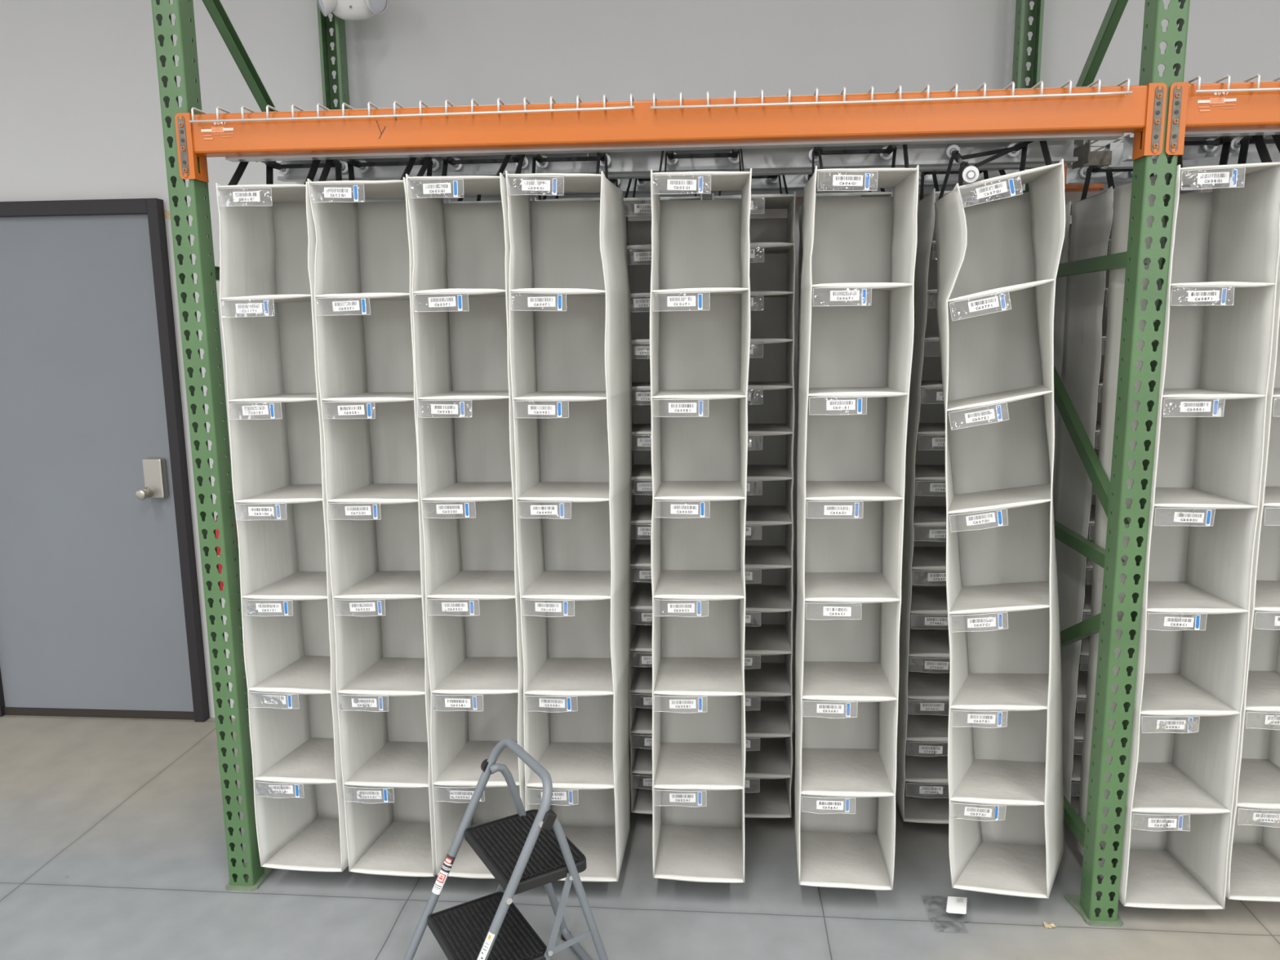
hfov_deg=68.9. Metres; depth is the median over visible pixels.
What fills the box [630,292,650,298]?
shelf
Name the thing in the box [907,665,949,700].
shelf
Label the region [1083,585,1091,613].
shelf
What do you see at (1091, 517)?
shelf
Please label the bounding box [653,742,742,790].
shelf
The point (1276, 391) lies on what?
shelf
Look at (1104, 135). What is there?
rail
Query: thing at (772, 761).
shelf
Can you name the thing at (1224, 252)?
organizer
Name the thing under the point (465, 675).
shelf
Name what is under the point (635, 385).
shelf
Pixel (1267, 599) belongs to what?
shelf
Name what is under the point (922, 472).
shelf
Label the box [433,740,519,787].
shelf
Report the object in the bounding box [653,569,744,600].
shelf
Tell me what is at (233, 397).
shelf
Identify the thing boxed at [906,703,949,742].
shelf
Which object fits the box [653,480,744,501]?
shelf
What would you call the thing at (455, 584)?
shelf
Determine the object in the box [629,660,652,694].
shelf
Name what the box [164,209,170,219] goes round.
door frame
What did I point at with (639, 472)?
shelf
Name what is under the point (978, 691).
shelf
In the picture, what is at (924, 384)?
shelf
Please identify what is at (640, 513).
shelf
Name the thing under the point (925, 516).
shelf
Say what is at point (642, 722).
shelf
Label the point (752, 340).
shelf
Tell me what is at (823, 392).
shelf
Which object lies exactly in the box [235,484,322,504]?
shelf
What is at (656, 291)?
shelf
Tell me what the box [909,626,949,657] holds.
shelf
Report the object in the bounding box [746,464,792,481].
shelf
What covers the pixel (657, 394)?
shelf
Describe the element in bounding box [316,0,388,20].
emergency light
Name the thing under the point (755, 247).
shelf
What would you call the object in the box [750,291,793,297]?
shelf
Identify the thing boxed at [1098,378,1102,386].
shelf
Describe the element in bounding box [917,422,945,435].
shelf
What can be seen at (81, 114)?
wall
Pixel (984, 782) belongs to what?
shelf
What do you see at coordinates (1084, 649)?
shelf
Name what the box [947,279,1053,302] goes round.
shelf
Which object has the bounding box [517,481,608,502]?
shelf
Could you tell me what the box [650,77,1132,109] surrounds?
deck
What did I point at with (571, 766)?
shelf
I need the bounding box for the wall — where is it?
[0,0,1279,732]
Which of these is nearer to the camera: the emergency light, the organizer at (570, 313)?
the organizer at (570, 313)
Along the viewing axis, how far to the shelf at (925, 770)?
3.12 m
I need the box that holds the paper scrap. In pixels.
[1043,921,1056,928]
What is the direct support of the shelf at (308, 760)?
attached to the organizer at (268, 235)
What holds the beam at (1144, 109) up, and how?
attached to the frame at (249, 876)
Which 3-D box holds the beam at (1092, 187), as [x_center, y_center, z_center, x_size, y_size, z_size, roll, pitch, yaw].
[2.588,-1.057,3.278,2.432,0.168,0.073,0,9,5]
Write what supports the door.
in the wall
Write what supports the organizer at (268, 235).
hanging from the rail at (1104, 135)
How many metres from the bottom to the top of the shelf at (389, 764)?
0.012 m
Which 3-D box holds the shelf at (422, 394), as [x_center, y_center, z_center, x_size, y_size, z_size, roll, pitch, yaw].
[-0.459,-0.246,2.669,0.272,0.013,0.297,0,9,5]
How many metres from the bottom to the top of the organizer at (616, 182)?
2.107 m
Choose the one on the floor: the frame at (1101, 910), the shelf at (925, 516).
the frame at (1101, 910)
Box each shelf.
[221,293,311,302]
[229,392,316,402]
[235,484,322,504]
[242,571,327,600]
[248,655,330,694]
[254,737,336,784]
[315,292,409,300]
[321,391,413,403]
[328,483,417,504]
[333,570,421,599]
[337,657,425,696]
[343,741,428,787]
[413,288,505,297]
[417,390,508,399]
[422,481,512,502]
[426,570,515,599]
[431,657,518,694]
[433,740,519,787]
[510,288,604,296]
[513,391,606,401]
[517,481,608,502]
[521,570,610,600]
[524,657,613,697]
[526,742,613,790]
[626,244,651,255]
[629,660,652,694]
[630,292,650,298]
[630,544,651,568]
[630,583,652,610]
[630,622,652,653]
[631,338,649,344]
[631,382,650,389]
[631,423,651,435]
[631,464,652,479]
[631,504,652,524]
[631,697,652,734]
[631,734,652,774]
[652,287,748,296]
[652,389,745,399]
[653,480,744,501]
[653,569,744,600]
[653,657,742,696]
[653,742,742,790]
[744,545,791,568]
[744,623,791,655]
[744,662,791,697]
[745,505,791,525]
[745,585,791,612]
[745,700,791,737]
[745,737,790,778]
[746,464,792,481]
[747,381,792,390]
[747,423,792,435]
[750,242,793,253]
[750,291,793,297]
[750,338,793,343]
[800,747,893,797]
[802,661,896,702]
[804,572,899,603]
[805,480,902,501]
[808,386,907,398]
[812,282,912,291]
[905,742,948,783]
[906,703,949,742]
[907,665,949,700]
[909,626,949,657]
[910,586,947,614]
[911,546,946,570]
[913,506,946,526]
[915,464,945,480]
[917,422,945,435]
[920,380,942,388]
[924,337,939,340]
[927,288,937,294]
[930,240,936,250]
[946,384,1052,411]
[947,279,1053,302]
[947,483,1050,514]
[949,580,1049,614]
[951,672,1048,711]
[951,759,1045,805]
[1071,740,1083,782]
[1074,702,1085,740]
[1077,663,1088,698]
[1080,635,1089,655]
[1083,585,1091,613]
[1085,557,1093,568]
[1088,504,1095,524]
[1095,421,1100,432]
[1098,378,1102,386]
[1107,239,1111,248]
[1132,762,1231,814]
[1140,673,1239,716]
[1146,581,1248,614]
[1154,487,1257,509]
[1162,388,1265,399]
[1170,281,1275,290]
[1237,758,1279,810]
[1245,670,1279,712]
[1254,580,1279,613]
[1263,486,1279,506]
[1272,387,1279,397]
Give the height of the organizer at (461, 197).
2.108 m
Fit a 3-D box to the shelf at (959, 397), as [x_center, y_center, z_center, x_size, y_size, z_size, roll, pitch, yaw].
[0.976,-0.226,2.549,0.336,0.056,0.290,0,9,5]
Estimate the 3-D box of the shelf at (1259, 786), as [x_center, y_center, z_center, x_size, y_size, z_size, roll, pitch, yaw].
[1.755,0.863,2.667,0.257,0.016,0.297,0,9,5]
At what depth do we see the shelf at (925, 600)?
3.04 m
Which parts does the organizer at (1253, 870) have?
panel, panel, panel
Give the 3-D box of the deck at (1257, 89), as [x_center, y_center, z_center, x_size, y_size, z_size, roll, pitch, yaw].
[1.966,-1.042,2.767,1.171,0.044,1.183,0,9,5]
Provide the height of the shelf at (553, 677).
0.018 m
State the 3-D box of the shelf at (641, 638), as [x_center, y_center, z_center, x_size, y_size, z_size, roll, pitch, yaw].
[0.101,0.530,3.158,0.257,0.013,0.295,0,9,5]
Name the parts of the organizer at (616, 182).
panel, panel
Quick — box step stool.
[403,737,608,959]
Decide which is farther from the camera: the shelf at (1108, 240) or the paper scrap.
the shelf at (1108, 240)
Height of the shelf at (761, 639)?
0.017 m
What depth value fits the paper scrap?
2.61 m
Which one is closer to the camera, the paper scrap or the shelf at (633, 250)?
the paper scrap
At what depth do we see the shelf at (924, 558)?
3.02 m
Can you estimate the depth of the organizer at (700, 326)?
2.75 m
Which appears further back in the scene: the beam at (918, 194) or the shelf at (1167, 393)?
the beam at (918, 194)
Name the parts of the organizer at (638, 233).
panel, panel, panel, panel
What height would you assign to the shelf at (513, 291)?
0.018 m
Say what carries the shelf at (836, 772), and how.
attached to the organizer at (856, 315)
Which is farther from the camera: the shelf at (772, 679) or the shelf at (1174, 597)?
the shelf at (772, 679)
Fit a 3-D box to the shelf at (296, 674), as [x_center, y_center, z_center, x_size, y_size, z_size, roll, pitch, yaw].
[-0.990,0.591,2.851,0.284,0.017,0.295,0,9,5]
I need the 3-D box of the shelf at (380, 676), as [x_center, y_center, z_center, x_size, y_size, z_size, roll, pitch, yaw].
[-0.719,0.593,2.829,0.290,0.016,0.296,0,9,5]
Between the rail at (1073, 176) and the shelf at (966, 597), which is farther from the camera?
the rail at (1073, 176)
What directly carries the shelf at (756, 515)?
attached to the organizer at (769, 525)
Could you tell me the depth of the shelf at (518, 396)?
2.56 m
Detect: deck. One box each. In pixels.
[189,93,635,122]
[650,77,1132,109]
[1090,73,1279,151]
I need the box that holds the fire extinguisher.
[213,511,238,591]
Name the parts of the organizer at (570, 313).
panel, panel, panel, panel, panel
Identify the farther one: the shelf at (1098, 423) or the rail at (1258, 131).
the shelf at (1098, 423)
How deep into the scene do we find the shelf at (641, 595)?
3.11 m
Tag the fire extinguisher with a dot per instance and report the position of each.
(217, 532)
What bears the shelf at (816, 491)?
attached to the organizer at (856, 315)
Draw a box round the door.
[0,198,209,722]
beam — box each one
[174,82,1167,182]
[702,194,929,199]
[1063,163,1104,191]
[1164,80,1279,156]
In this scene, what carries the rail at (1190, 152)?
attached to the strut
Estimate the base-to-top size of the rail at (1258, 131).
0.068 m
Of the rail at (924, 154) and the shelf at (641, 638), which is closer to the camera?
the rail at (924, 154)
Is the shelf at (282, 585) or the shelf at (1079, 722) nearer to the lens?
the shelf at (282, 585)
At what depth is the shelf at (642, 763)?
3.19 m
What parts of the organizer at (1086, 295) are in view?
panel, panel, panel, panel, panel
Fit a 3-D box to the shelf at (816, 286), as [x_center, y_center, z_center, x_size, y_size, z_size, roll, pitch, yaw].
[0.581,-0.522,2.537,0.259,0.016,0.297,0,9,5]
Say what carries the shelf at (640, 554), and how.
attached to the organizer at (638, 233)
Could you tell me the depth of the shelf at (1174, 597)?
2.54 m
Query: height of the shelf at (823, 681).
0.017 m
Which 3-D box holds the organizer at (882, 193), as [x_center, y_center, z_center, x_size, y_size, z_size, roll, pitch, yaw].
[0.648,0.050,3.062,0.262,2.108,0.374,0,9,5]
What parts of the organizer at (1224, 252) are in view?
panel, panel, panel, panel, panel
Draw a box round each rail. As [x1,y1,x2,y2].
[225,133,1124,162]
[277,152,587,182]
[296,155,1066,184]
[358,183,1025,203]
[443,168,1028,196]
[586,140,1078,174]
[1066,163,1155,184]
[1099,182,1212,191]
[1103,142,1279,168]
[1122,133,1279,161]
[1184,128,1279,137]
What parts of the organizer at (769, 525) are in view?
panel, panel, panel, panel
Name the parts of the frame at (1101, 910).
post, plate, post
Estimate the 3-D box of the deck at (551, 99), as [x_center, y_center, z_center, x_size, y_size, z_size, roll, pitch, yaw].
[-0.550,-1.050,2.976,1.171,0.044,1.183,0,9,5]
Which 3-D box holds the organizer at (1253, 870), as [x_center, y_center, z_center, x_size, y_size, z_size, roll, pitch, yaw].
[1.737,0.106,2.573,0.295,2.083,0.381,0,9,5]
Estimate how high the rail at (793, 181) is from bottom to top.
0.068 m
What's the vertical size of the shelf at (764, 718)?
0.014 m
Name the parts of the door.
lock knob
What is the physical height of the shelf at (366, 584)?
0.016 m
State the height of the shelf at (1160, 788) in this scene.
0.017 m
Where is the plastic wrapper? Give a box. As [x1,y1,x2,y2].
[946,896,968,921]
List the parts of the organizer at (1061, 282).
panel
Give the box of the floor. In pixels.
[0,715,1279,959]
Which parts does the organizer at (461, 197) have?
panel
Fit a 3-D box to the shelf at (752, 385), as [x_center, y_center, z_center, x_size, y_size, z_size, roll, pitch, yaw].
[0.358,-0.306,2.999,0.245,0.016,0.295,0,9,5]
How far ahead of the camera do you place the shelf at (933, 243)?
2.83 m
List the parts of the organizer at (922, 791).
panel, panel, panel, panel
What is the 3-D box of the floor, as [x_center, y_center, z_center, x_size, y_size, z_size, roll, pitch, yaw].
[-0.706,2.275,-3.142,16.000,0.120,16.000,0,9,5]
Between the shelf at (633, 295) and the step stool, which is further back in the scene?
the shelf at (633, 295)
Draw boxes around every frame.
[151,0,350,891]
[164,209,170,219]
[1011,0,1190,927]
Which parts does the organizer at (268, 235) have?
panel, panel, panel, panel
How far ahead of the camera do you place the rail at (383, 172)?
2.79 m
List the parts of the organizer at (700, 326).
panel, panel, panel, panel, panel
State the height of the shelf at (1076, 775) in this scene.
0.016 m
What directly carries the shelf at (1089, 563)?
attached to the organizer at (1086, 295)
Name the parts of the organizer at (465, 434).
panel, panel, panel, panel, panel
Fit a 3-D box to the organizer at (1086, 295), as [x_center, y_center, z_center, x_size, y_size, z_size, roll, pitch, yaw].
[1.522,0.047,3.027,0.262,2.109,0.375,0,9,5]
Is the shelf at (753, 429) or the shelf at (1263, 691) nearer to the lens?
the shelf at (1263, 691)
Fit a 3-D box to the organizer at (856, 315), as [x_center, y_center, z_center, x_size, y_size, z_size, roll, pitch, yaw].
[0.591,0.108,2.668,0.278,2.095,0.379,0,9,5]
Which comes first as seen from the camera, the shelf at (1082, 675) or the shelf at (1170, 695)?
the shelf at (1170, 695)
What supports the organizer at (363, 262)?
hanging from the rail at (1104, 135)
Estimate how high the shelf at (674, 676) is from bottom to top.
0.013 m
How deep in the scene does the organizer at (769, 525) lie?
3.11 m
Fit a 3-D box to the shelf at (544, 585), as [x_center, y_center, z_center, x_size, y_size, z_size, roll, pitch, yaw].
[-0.183,0.305,2.737,0.279,0.016,0.297,0,9,5]
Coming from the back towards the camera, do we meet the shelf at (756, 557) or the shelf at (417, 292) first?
the shelf at (756, 557)
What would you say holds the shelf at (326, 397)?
attached to the organizer at (363, 262)
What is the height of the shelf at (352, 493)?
0.016 m
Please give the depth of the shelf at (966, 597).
2.62 m
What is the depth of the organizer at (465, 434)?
2.77 m
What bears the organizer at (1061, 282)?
hanging from the beam at (1207, 186)
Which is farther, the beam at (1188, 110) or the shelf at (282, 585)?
the shelf at (282, 585)
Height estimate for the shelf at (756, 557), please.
0.015 m
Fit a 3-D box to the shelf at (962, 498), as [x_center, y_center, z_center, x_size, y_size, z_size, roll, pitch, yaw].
[1.004,0.049,2.589,0.360,0.042,0.284,0,9,5]
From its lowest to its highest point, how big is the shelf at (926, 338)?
0.015 m
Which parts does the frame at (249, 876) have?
post, plate, post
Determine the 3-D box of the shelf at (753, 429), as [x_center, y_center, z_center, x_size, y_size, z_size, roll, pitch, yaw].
[0.361,-0.168,3.021,0.246,0.016,0.295,0,9,5]
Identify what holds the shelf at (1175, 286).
attached to the organizer at (1224, 252)
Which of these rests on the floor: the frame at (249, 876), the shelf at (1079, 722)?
the frame at (249, 876)
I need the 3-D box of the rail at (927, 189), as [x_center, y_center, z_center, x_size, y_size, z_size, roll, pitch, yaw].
[0.115,-0.992,3.176,2.310,0.068,0.040,0,9,5]
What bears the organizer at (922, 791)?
hanging from the rail at (793, 181)
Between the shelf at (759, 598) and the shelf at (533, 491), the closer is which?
the shelf at (533, 491)
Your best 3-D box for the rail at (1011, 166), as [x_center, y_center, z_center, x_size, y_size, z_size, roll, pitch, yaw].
[0.085,-0.951,2.817,2.310,0.068,0.040,0,9,5]
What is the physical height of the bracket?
0.088 m
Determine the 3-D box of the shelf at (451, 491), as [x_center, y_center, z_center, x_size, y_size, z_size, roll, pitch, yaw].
[-0.456,0.030,2.714,0.277,0.013,0.296,0,9,5]
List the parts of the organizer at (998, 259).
panel, panel, panel, panel, panel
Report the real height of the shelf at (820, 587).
0.016 m
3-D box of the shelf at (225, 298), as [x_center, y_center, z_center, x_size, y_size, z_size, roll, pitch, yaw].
[-0.996,-0.518,2.669,0.270,0.015,0.297,0,9,5]
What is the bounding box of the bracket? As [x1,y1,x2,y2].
[1071,139,1111,168]
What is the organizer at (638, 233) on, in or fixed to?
hanging from the rail at (793, 181)
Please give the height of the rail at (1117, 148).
0.068 m
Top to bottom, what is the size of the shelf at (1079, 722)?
0.016 m
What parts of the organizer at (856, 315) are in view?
panel, panel, panel, panel, panel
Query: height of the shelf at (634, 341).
0.017 m
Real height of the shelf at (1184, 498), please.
0.014 m
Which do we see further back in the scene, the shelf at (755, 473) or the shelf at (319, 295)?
the shelf at (755, 473)
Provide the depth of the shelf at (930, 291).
2.77 m
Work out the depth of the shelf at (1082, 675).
3.10 m
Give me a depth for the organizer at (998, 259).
2.67 m
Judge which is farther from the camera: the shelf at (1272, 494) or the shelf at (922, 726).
the shelf at (922, 726)
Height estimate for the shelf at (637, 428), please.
0.014 m
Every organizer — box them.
[215,159,348,871]
[306,156,439,876]
[405,154,528,879]
[448,192,541,203]
[505,152,631,881]
[534,178,630,775]
[623,177,702,814]
[649,148,751,883]
[711,174,795,817]
[792,174,892,781]
[794,144,919,890]
[895,169,1022,823]
[933,141,1065,898]
[1052,200,1072,503]
[1053,164,1202,813]
[1076,135,1279,909]
[1225,134,1279,902]
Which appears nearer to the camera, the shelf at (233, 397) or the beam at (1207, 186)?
the shelf at (233, 397)
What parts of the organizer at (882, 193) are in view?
panel, panel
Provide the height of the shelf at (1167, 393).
0.015 m
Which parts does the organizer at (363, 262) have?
panel, panel, panel, panel, panel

